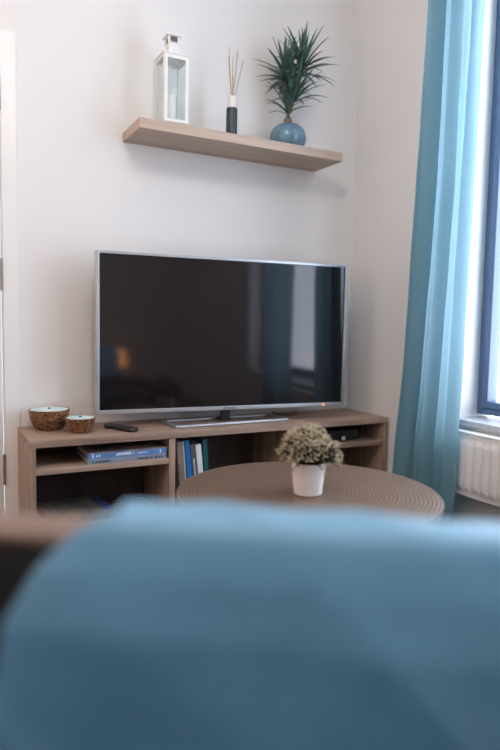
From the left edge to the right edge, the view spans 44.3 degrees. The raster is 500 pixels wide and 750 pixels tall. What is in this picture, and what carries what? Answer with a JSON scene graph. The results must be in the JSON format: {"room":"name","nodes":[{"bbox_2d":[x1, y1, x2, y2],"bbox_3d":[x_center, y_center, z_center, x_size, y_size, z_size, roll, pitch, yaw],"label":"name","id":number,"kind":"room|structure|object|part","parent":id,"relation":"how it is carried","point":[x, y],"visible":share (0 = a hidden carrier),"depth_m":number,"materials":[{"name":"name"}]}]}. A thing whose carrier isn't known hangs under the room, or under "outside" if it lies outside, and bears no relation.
{"room":"living room","nodes":[
{"label":"living room","id":0,"kind":"room"},
{"bbox_2d":[0,0,359,511],"bbox_3d":[-0.975,-0.696,2.490,3.665,2.660,0.200,-1,5,-27],"label":"wall","id":1,"kind":"structure","parent":0,"point":[85,69],"depth_m":2.62,"materials":[{"name":"white paint"}]},
{"bbox_2d":[0,103,5,511],"bbox_3d":[-1.382,-0.300,2.191,0.938,1.895,0.099,-1,5,-27],"label":"door","id":2,"kind":"structure","parent":1,"relation":"in","point":[2,455],"depth_m":2.45,"materials":[{"name":"white paint"}]},
{"bbox_2d":[0,29,19,511],"bbox_3d":[-1.389,-0.326,2.192,1.061,1.957,0.007,-1,5,-27],"label":"trim","id":3,"kind":"structure","parent":1,"relation":"attached to","point":[7,38],"depth_m":2.41,"materials":[{"name":"white paint"}]},
{"bbox_2d":[123,117,342,171],"bbox_3d":[-0.054,-0.997,2.697,0.960,0.038,0.233,-1,5,-27],"label":"wall shelf","id":4,"kind":"object","parent":1,"relation":"attached to","point":[144,131],"visible":1,"depth_m":2.62,"materials":[{"name":"brown wood"}]},
{"bbox_2d":[154,32,189,124],"bbox_3d":[-0.320,-1.194,2.521,0.113,0.373,0.120,-1,5,-27],"label":"lantern","id":5,"kind":"object","parent":4,"relation":"on","point":[170,57],"visible":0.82,"depth_m":2.50,"materials":[{"name":"white metal"}]},
{"bbox_2d":[167,36,176,43],"bbox_3d":[-0.318,-1.360,2.510,0.034,0.026,0.034,-1,5,-27],"label":"vent","id":6,"kind":"object","parent":5,"relation":"attached to","point":[173,38],"depth_m":2.49,"materials":[{"name":"grey metal"}]},
{"bbox_2d":[167,94,177,118],"bbox_3d":[-0.328,-1.090,2.530,0.060,0.134,0.060,-1,5,-27],"label":"pillar candle","id":7,"kind":"object","parent":5,"relation":"in","point":[172,106],"visible":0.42,"depth_m":2.50,"materials":[{"name":"white wax"}]},
{"bbox_3d":[-0.296,-1.152,2.477,0.101,0.261,0.004,-1,5,-27],"label":"door","id":8,"kind":"part","parent":5,"relation":"part of","materials":[{"name":"clear glass"}]},
{"bbox_2d":[226,47,243,133],"bbox_3d":[-0.059,-1.203,2.648,0.088,0.378,0.048,-1,5,-27],"label":"reed diffuser","id":9,"kind":"object","parent":4,"relation":"on","point":[231,110],"visible":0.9,"depth_m":2.63,"materials":[{"name":"black glass"}]},
{"bbox_2d":[226,107,236,133],"bbox_3d":[-0.079,-1.080,2.649,0.048,0.132,0.048,-1,5,-27],"label":"bottle","id":10,"kind":"object","parent":9,"relation":"attached to","point":[231,112],"depth_m":2.63,"materials":[{"name":"grey glass"}]},
{"bbox_2d":[254,21,336,145],"bbox_3d":[0.219,-1.307,2.762,0.385,0.577,0.293,-1,5,-27],"label":"yucca","id":11,"kind":"object","parent":4,"relation":"on","point":[290,87],"visible":0.95,"depth_m":2.74,"materials":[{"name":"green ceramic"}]},
{"bbox_2d":[270,122,305,145],"bbox_3d":[0.173,-1.079,2.805,0.166,0.114,0.166,-1,5,-27],"label":"pot","id":12,"kind":"object","parent":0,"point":[286,132],"depth_m":2.74,"materials":[{"name":"blue ceramic"}]},
{"bbox_2d":[347,0,499,521],"bbox_3d":[1.672,-0.535,1.169,0.190,2.660,4.600,-1,5,-27],"label":"wall","id":13,"kind":"structure","parent":0,"point":[392,33],"depth_m":2.89,"materials":[{"name":"white paint"}]},
{"bbox_2d":[455,428,499,506],"bbox_3d":[1.056,0.483,2.120,0.072,0.450,1.080,-1,5,-27],"label":"radiator","id":14,"kind":"object","parent":13,"relation":"attached to","point":[478,462],"visible":0.73,"depth_m":2.38,"materials":[{"name":"white metal"}]},
{"bbox_2d":[459,428,499,441],"bbox_3d":[1.059,0.264,2.101,0.050,0.011,1.080,-1,5,-27],"label":"grille","id":15,"kind":"object","parent":14,"relation":"attached to","point":[465,434],"depth_m":2.39,"materials":[{"name":"white metal"}]},
{"bbox_2d":[459,0,499,432],"bbox_3d":[1.344,-0.704,1.773,0.208,1.956,1.698,-1,5,-27],"label":"window","id":16,"kind":"structure","parent":13,"relation":"in","point":[487,403],"depth_m":2.53,"materials":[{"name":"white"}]},
{"bbox_3d":[1.326,0.258,1.854,0.208,0.024,1.698,-1,5,-27],"label":"sill","id":17,"kind":"part","parent":16,"relation":"part of","materials":[{"name":"grey stone"}]},
{"bbox_3d":[1.400,-0.724,1.800,0.073,1.920,1.698,-1,5,-27],"label":"frame","id":18,"kind":"part","parent":16,"relation":"part of","materials":[{"name":"blue"}]},
{"bbox_3d":[1.252,-1.711,1.570,0.135,0.040,2.450,-1,5,-27],"label":"curtain rod","id":19,"kind":"object","parent":13,"relation":"attached to","visible":0},
{"bbox_2d":[392,0,485,519],"bbox_3d":[0.746,-0.567,2.498,0.062,2.427,0.439,-1,5,-27],"label":"curtain","id":20,"kind":"object","parent":19,"relation":"hanging from","point":[427,427],"visible":0.9,"depth_m":2.46,"materials":[{"name":"blue fabric"}]},
{"bbox_3d":[0.104,0.878,0.484,3.665,0.100,5.000,-1,5,-27],"label":"floor","id":21,"kind":"structure","parent":0,"visible":0},
{"bbox_2d":[0,511,99,635],"bbox_3d":[0.083,0.468,0.939,1.220,0.640,0.608,2,5,6],"label":"sofa","id":22,"kind":"object","parent":21,"relation":"on","point":[26,539],"visible":0.12,"depth_m":0.65,"materials":[{"name":"black leather"}]},
{"bbox_3d":[0.053,0.448,0.670,1.220,0.523,0.073,2,5,6],"label":"backrest","id":23,"kind":"part","parent":22,"relation":"part of","materials":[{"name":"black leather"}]},
{"bbox_2d":[0,501,499,749],"bbox_3d":[0.193,0.372,0.634,0.911,0.459,0.187,2,5,6],"label":"throw blanket","id":24,"kind":"object","parent":22,"relation":"on","point":[210,625],"visible":1,"depth_m":0.58,"materials":[{"name":"blue fabric"}]},
{"bbox_2d":[17,408,387,512],"bbox_3d":[-0.144,0.420,2.720,1.621,0.430,0.336,-1,5,-27],"label":"tv stand","id":25,"kind":"object","parent":21,"relation":"on","point":[50,468],"visible":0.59,"depth_m":2.61,"materials":[{"name":"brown wood"}]},
{"bbox_3d":[-0.854,0.450,2.352,0.022,0.404,0.333,-1,5,-27],"label":"panel","id":26,"kind":"part","parent":25,"relation":"part of","materials":[{"name":"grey wood"}]},
{"bbox_2d":[28,406,69,430],"bbox_3d":[-0.798,0.172,2.445,0.156,0.084,0.156,-1,5,-27],"label":"bowl","id":27,"kind":"object","parent":25,"relation":"on","point":[51,418],"visible":0.98,"depth_m":2.39,"materials":[{"name":"brown wood"}]},
{"bbox_2d":[37,495,112,516],"bbox_3d":[-0.701,0.541,2.460,0.252,0.040,0.212,-2,6,-31],"label":"magazine","id":28,"kind":"object","parent":25,"relation":"on","point":[93,505],"visible":0.8,"depth_m":2.44,"materials":[{"name":"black paper"}]},
{"bbox_2d":[65,415,95,433],"bbox_3d":[-0.659,0.190,2.389,0.115,0.062,0.115,0,5,-12],"label":"bowl","id":29,"kind":"object","parent":25,"relation":"on","point":[78,424],"visible":1,"depth_m":2.35,"materials":[{"name":"brown wood"}]},
{"bbox_3d":[-0.145,0.562,2.727,1.577,0.025,0.318,-1,5,-27],"label":"panel","id":30,"kind":"part","parent":25,"relation":"part of","materials":[{"name":"brown wood"}]},
{"bbox_2d":[76,449,165,464],"bbox_3d":[-0.518,0.314,2.460,0.307,0.019,0.221,-1,5,-27],"label":"book","id":31,"kind":"object","parent":25,"relation":"on","point":[163,455],"visible":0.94,"depth_m":2.36,"materials":[{"name":"blue paper"}]},
{"bbox_2d":[76,440,166,459],"bbox_3d":[-0.517,0.292,2.466,0.309,0.024,0.228,-1,5,-27],"label":"book","id":32,"kind":"object","parent":31,"relation":"on","point":[147,447],"visible":0.88,"depth_m":2.40,"materials":[{"name":"blue paper"}]},
{"bbox_2d":[104,423,137,431],"bbox_3d":[-0.517,0.208,2.457,0.164,0.019,0.042,5,6,37],"label":"remote control","id":33,"kind":"object","parent":25,"relation":"on","point":[116,426],"visible":1,"depth_m":2.43,"materials":[{"name":"black plastic"}]},
{"bbox_2d":[175,438,185,502],"bbox_3d":[-0.323,0.407,2.593,0.056,0.298,0.216,-1,5,-27],"label":"book","id":34,"kind":"object","parent":25,"relation":"on","point":[180,468],"visible":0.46,"depth_m":2.49,"materials":[{"name":"beige paper"}]},
{"bbox_2d":[178,438,191,478],"bbox_3d":[-0.296,0.404,2.610,0.052,0.301,0.220,-1,5,-27],"label":"book","id":35,"kind":"object","parent":25,"relation":"on","point":[186,441],"visible":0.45,"depth_m":2.50,"materials":[{"name":"blue paper"}]},
{"bbox_3d":[-0.217,0.390,2.859,1.577,0.344,0.010,-1,5,-27],"label":"panel","id":36,"kind":"part","parent":25,"relation":"part of","materials":[{"name":"brown wood"}]},
{"bbox_2d":[189,441,197,475],"bbox_3d":[-0.270,0.414,2.613,0.052,0.281,0.201,-1,5,-27],"label":"book","id":37,"kind":"object","parent":25,"relation":"on","point":[192,445],"visible":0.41,"depth_m":2.52,"materials":[{"name":"grey paper"}]},
{"bbox_2d":[186,437,202,472],"bbox_3d":[-0.247,0.414,2.625,0.052,0.281,0.200,-1,5,-27],"label":"book","id":38,"kind":"object","parent":25,"relation":"on","point":[197,445],"visible":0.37,"depth_m":2.53,"materials":[{"name":"white paper"}]},
{"bbox_2d":[187,437,207,471],"bbox_3d":[-0.227,0.405,2.640,0.042,0.298,0.210,-1,5,-27],"label":"book","id":39,"kind":"object","parent":25,"relation":"on","point":[201,440],"visible":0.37,"depth_m":2.54,"materials":[{"name":"teal paper"}]},
{"bbox_2d":[95,250,347,428],"bbox_3d":[-0.094,-0.148,2.678,1.140,0.709,0.179,-2,5,-28],"label":"television","id":40,"kind":"object","parent":25,"relation":"on","point":[174,333],"visible":1,"depth_m":2.63,"materials":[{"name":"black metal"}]},
{"bbox_2d":[272,410,297,415],"bbox_3d":[0.187,0.178,2.968,0.069,0.022,0.196,4,6,35],"label":"power cable","id":41,"kind":"object","parent":25,"relation":"on","point":[293,410],"visible":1,"depth_m":2.92,"materials":[{"name":"black plastic"}]},
{"bbox_2d":[292,426,357,440],"bbox_3d":[0.343,0.279,2.933,0.300,0.052,0.193,-2,6,-30],"label":"media box","id":42,"kind":"object","parent":25,"relation":"on","point":[337,433],"visible":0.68,"depth_m":2.90,"materials":[{"name":"black plastic"}]},
{"bbox_3d":[0.565,0.415,3.088,0.022,0.404,0.333,-1,5,-27],"label":"panel","id":43,"kind":"part","parent":25,"relation":"part of","materials":[{"name":"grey wood"}]},
{"bbox_2d":[176,461,444,519],"bbox_3d":[0.175,0.533,1.919,0.810,0.351,0.810,-1,5,-27],"label":"coffee table","id":44,"kind":"object","parent":21,"relation":"on","point":[262,484],"visible":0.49,"depth_m":1.90,"materials":[{"name":"brown wood"}]},
{"bbox_2d":[275,421,345,496],"bbox_3d":[0.186,0.249,1.869,0.214,0.223,0.202,-1,5,-27],"label":"potted plant","id":45,"kind":"object","parent":44,"relation":"on","point":[309,449],"visible":1,"depth_m":1.83,"materials":[{"name":"plant"}]},
{"bbox_3d":[0.176,0.311,1.870,0.103,0.098,0.103,-1,5,-27],"label":"pot","id":46,"kind":"part","parent":45,"relation":"part of","materials":[{"name":"white ceramic"}]}
]}

